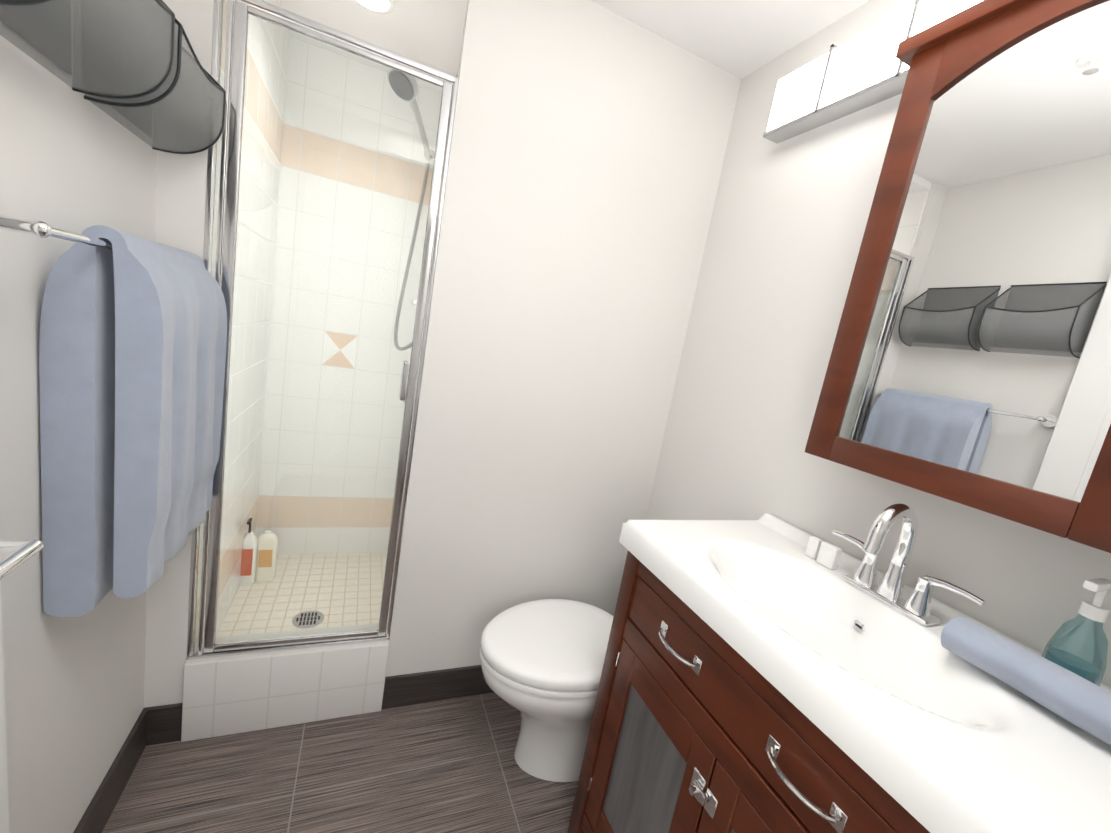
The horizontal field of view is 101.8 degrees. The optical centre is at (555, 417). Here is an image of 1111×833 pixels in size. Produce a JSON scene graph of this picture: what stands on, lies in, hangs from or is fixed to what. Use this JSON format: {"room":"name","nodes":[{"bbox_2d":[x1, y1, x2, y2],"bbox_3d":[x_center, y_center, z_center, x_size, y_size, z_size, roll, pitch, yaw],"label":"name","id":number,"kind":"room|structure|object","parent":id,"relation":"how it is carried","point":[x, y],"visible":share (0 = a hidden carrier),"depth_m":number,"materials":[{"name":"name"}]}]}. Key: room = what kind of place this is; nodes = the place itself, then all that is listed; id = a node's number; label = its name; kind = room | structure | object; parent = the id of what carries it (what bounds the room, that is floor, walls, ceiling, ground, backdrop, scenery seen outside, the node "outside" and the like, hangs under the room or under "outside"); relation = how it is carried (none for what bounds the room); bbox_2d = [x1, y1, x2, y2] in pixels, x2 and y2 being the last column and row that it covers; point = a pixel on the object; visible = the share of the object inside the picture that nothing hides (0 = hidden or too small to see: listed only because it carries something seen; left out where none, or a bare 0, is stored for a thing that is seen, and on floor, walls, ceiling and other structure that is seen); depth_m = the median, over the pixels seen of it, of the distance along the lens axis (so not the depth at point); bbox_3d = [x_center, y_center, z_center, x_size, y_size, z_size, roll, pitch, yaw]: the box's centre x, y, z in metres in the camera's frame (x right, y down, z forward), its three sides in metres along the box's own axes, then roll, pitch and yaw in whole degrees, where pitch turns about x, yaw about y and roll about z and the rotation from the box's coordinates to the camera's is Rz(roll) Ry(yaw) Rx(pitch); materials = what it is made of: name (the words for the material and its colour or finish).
{"room":"bathroom","nodes":[
{"label":"bathroom","id":0,"kind":"room"},
{"bbox_2d":[0,0,157,832],"bbox_3d":[-0.810,-0.040,0.489,0.100,2.400,3.600,6,10,-23],"label":"wall","id":1,"kind":"structure","parent":0,"point":[71,160],"depth_m":0.81,"materials":[{"name":"paint"}]},
{"bbox_2d":[0,580,9,832],"bbox_3d":[-0.610,0.125,0.199,0.062,2.227,0.885,6,10,-23],"label":"door","id":2,"kind":"structure","parent":1,"relation":"in","point":[4,815],"depth_m":0.68,"materials":[{"name":"white paint"}]},
{"bbox_2d":[0,539,43,579],"bbox_3d":[-0.690,0.181,0.527,0.076,0.060,0.176,6,10,-23],"label":"door lever","id":3,"kind":"object","parent":2,"relation":"attached to","point":[16,553],"visible":1,"depth_m":0.57,"materials":[{"name":"silver metal"}]},
{"bbox_2d":[0,214,111,249],"bbox_3d":[-0.832,-0.319,0.851,0.096,0.048,0.630,6,10,-23],"label":"towel rail","id":4,"kind":"object","parent":1,"relation":"attached to","point":[40,229],"visible":0.6,"depth_m":0.60,"materials":[{"name":"silver metal"}]},
{"bbox_2d":[39,225,226,617],"bbox_3d":[-0.878,-0.013,0.983,0.163,0.714,0.400,6,10,-23],"label":"hanging towel","id":5,"kind":"object","parent":4,"relation":"hanging from","point":[132,345],"visible":1,"depth_m":0.82,"materials":[{"name":"blue fabric"}]},
{"bbox_2d":[0,0,174,98],"bbox_3d":[-0.682,-0.653,0.643,0.138,0.280,0.276,6,10,-23],"label":"wall basket","id":6,"kind":"object","parent":1,"relation":"attached to","point":[49,24],"visible":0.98,"depth_m":0.70,"materials":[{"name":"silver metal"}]},
{"bbox_2d":[73,705,168,832],"bbox_3d":[-0.926,1.084,0.655,0.030,0.122,1.535,6,10,-23],"label":"baseboard","id":7,"kind":"structure","parent":1,"relation":"attached to","point":[153,725],"depth_m":1.21,"materials":[{"name":"wood"}]},
{"bbox_2d":[81,0,225,153],"bbox_3d":[-0.796,-0.720,0.920,0.138,0.280,0.281,6,10,-23],"label":"wall basket","id":8,"kind":"object","parent":1,"relation":"attached to","point":[141,119],"visible":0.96,"depth_m":0.90,"materials":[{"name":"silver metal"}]},
{"bbox_2d":[144,0,213,707],"bbox_3d":[-1.188,-0.305,1.663,0.097,2.400,1.085,6,10,-23],"label":"wall","id":9,"kind":"structure","parent":0,"point":[181,199],"depth_m":1.13,"materials":[{"name":"paint"}]},
{"bbox_2d":[194,0,288,649],"bbox_3d":[-1.089,-0.335,1.580,0.012,2.220,0.835,6,10,-23],"label":"shower wall tile","id":10,"kind":"structure","parent":9,"relation":"attached to","point":[260,328],"depth_m":1.60,"materials":[{"name":"white tile"}]},
{"bbox_2d":[102,692,577,832],"bbox_3d":[-0.230,1.231,1.035,1.830,0.050,3.600,6,10,-23],"label":"floor","id":11,"kind":"structure","parent":0,"point":[446,766],"depth_m":1.35,"materials":[{"name":"tile"}]},
{"bbox_2d":[181,623,389,741],"bbox_3d":[-0.843,0.875,1.532,0.648,0.269,0.122,6,10,-23],"label":"curb","id":12,"kind":"object","parent":11,"relation":"on","point":[230,695],"visible":0.79,"depth_m":1.45,"materials":[{"name":"tile"}]},
{"bbox_2d":[186,0,458,659],"bbox_3d":[-0.692,-0.124,1.324,0.572,1.791,0.030,6,10,-23],"label":"frame","id":13,"kind":"object","parent":12,"relation":"on","point":[292,17],"visible":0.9,"depth_m":1.26,"materials":[{"name":"silver metal"}]},
{"bbox_2d":[203,0,452,652],"bbox_3d":[-0.680,-0.119,1.329,0.519,1.758,0.060,6,10,-23],"label":"shower glass door","id":14,"kind":"structure","parent":13,"relation":"attached to","point":[242,11],"depth_m":1.30,"materials":[{"name":"clear glass"}]},
{"bbox_2d":[217,552,386,636],"bbox_3d":[-1.016,0.835,1.937,0.648,0.154,0.755,6,10,-23],"label":"shower floor","id":15,"kind":"structure","parent":11,"relation":"on","point":[353,575],"depth_m":1.92,"materials":[{"name":"tile"}]},
{"bbox_2d":[240,518,257,585],"bbox_3d":[-1.290,0.565,1.892,0.060,0.297,0.055,6,10,-23],"label":"shampoo bottle","id":16,"kind":"object","parent":15,"relation":"on","point":[245,573],"depth_m":1.89,"materials":[{"name":"white plastic"}]},
{"bbox_2d":[255,531,277,581],"bbox_3d":[-1.253,0.598,1.956,0.078,0.225,0.044,6,10,-23],"label":"shampoo bottle","id":17,"kind":"object","parent":15,"relation":"on","point":[261,542],"depth_m":1.94,"materials":[{"name":"white plastic"}]},
{"bbox_2d":[479,599,613,781],"bbox_3d":[0.093,0.796,1.518,0.720,0.746,0.412,6,10,-23],"label":"toilet","id":18,"kind":"object","parent":11,"relation":"on","point":[542,662],"visible":0.5,"depth_m":1.40,"materials":[{"name":"white ceramic"}]},
{"bbox_2d":[567,503,1110,832],"bbox_3d":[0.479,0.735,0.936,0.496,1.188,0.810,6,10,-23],"label":"bathroom vanity","id":19,"kind":"object","parent":11,"relation":"on","point":[763,673],"visible":0.96,"depth_m":0.81,"materials":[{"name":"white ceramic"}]},
{"bbox_2d":[805,536,841,569],"bbox_3d":[0.637,0.320,1.075,0.025,0.052,0.075,6,10,-23],"label":"soap box","id":20,"kind":"object","parent":19,"relation":"on","point":[827,554],"visible":1,"depth_m":1.06,"materials":[{"name":"white paper"}]},
{"bbox_2d":[832,503,986,626],"bbox_3d":[0.664,0.272,0.900,0.148,0.213,0.285,6,10,-23],"label":"faucet","id":21,"kind":"object","parent":19,"relation":"on","point":[886,597],"depth_m":0.90,"materials":[{"name":"silver metal"}]},
{"bbox_2d":[941,616,1110,744],"bbox_3d":[0.726,0.394,0.681,0.081,0.061,0.215,6,10,-23],"label":"roll","id":22,"kind":"object","parent":19,"relation":"on","point":[1082,703],"visible":1,"depth_m":0.67,"materials":[{"name":"blue fabric"}]},
{"bbox_2d":[1041,578,1110,686],"bbox_3d":[0.805,0.340,0.692,0.083,0.197,0.066,6,10,-23],"label":"soap dispenser","id":23,"kind":"object","parent":19,"relation":"on","point":[1096,611],"visible":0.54,"depth_m":0.69,"materials":[{"name":"teal plastic"}]},
{"bbox_2d":[279,0,466,91],"bbox_3d":[-0.608,-1.400,1.527,0.648,0.030,0.847,6,10,-23],"label":"ceiling","id":24,"kind":"structure","parent":0,"point":[428,33],"depth_m":1.61,"materials":[{"name":"paint"}]},
{"bbox_2d":[354,0,394,13],"bbox_3d":[-0.604,-1.371,1.471,0.150,0.006,0.150,6,10,-23],"label":"recessed light","id":25,"kind":"object","parent":24,"relation":"attached to","point":[381,6],"visible":1,"depth_m":1.50,"materials":[{"name":"white plastic"}]},
{"bbox_2d":[386,0,496,676],"bbox_3d":[-0.394,-0.131,1.458,0.076,2.400,0.050,6,10,-23],"label":"wall","id":26,"kind":"structure","parent":0,"point":[479,19],"depth_m":1.40,"materials":[{"name":"paint"}]},
{"bbox_2d":[382,665,493,708],"bbox_3d":[-0.193,1.022,1.786,0.921,0.122,0.012,6,10,-23],"label":"baseboard","id":27,"kind":"structure","parent":26,"relation":"attached to","point":[429,686],"depth_m":1.67,"materials":[{"name":"wood"}]},
{"bbox_2d":[407,0,740,673],"bbox_3d":[-0.103,-0.194,2.137,0.985,2.400,1.085,6,10,-23],"label":"wall","id":28,"kind":"structure","parent":0,"point":[604,133],"depth_m":1.56,"materials":[{"name":"paint"}]},
{"bbox_3d":[-0.508,-0.276,1.834,0.012,2.220,0.835,6,10,-23],"label":"shower wall tile","id":29,"kind":"structure","parent":28,"relation":"attached to","visible":0},
{"bbox_2d":[387,68,434,402],"bbox_3d":[-0.625,-0.671,1.857,0.255,1.200,0.401,6,10,-23],"label":"shower head","id":30,"kind":"object","parent":29,"relation":"attached to","point":[401,90],"depth_m":1.86},
{"bbox_2d":[591,0,868,78],"bbox_3d":[0.189,-1.149,0.633,1.830,0.050,3.600,6,10,-23],"label":"ceiling","id":31,"kind":"structure","parent":0,"point":[741,39],"depth_m":1.37,"materials":[{"name":"paint"}]},
{"bbox_2d":[645,0,1110,687],"bbox_3d":[0.970,0.240,0.689,0.100,2.400,2.515,6,10,-23],"label":"wall","id":32,"kind":"structure","parent":0,"point":[789,220],"depth_m":1.30,"materials":[{"name":"paint"}]},
{"bbox_2d":[763,0,982,143],"bbox_3d":[0.882,-0.829,0.918,0.077,0.171,1.050,6,10,-23],"label":"sconce","id":33,"kind":"object","parent":32,"relation":"attached to","point":[867,68],"visible":0.67,"depth_m":1.15,"materials":[{"name":"white glass"}]},
{"bbox_2d":[805,0,1110,552],"bbox_3d":[0.819,-0.281,0.791,0.188,0.873,0.548,6,10,-23],"label":"framed mirror","id":34,"kind":"object","parent":32,"relation":"attached to","point":[969,364],"visible":1,"depth_m":0.78,"materials":[{"name":"brown wood"}]},
{"bbox_3d":[-1.009,-0.365,2.202,0.648,2.400,0.218,6,10,-23],"label":"wall","id":35,"kind":"structure","parent":0,"visible":0},
{"bbox_2d":[322,331,357,368],"bbox_3d":[-0.996,-0.312,2.086,0.138,0.154,0.002,6,10,-23],"label":"accent tile","id":36,"kind":"structure","parent":35,"relation":"attached to","point":[350,341],"depth_m":2.08,"materials":[{"name":"beige tile"}]},
{"bbox_2d":[256,36,441,554],"bbox_3d":[-0.956,-0.398,2.089,0.648,2.220,0.012,6,10,-23],"label":"shower wall tile","id":37,"kind":"structure","parent":35,"relation":"attached to","point":[376,434],"depth_m":2.04,"materials":[{"name":"white tile"}]}
]}

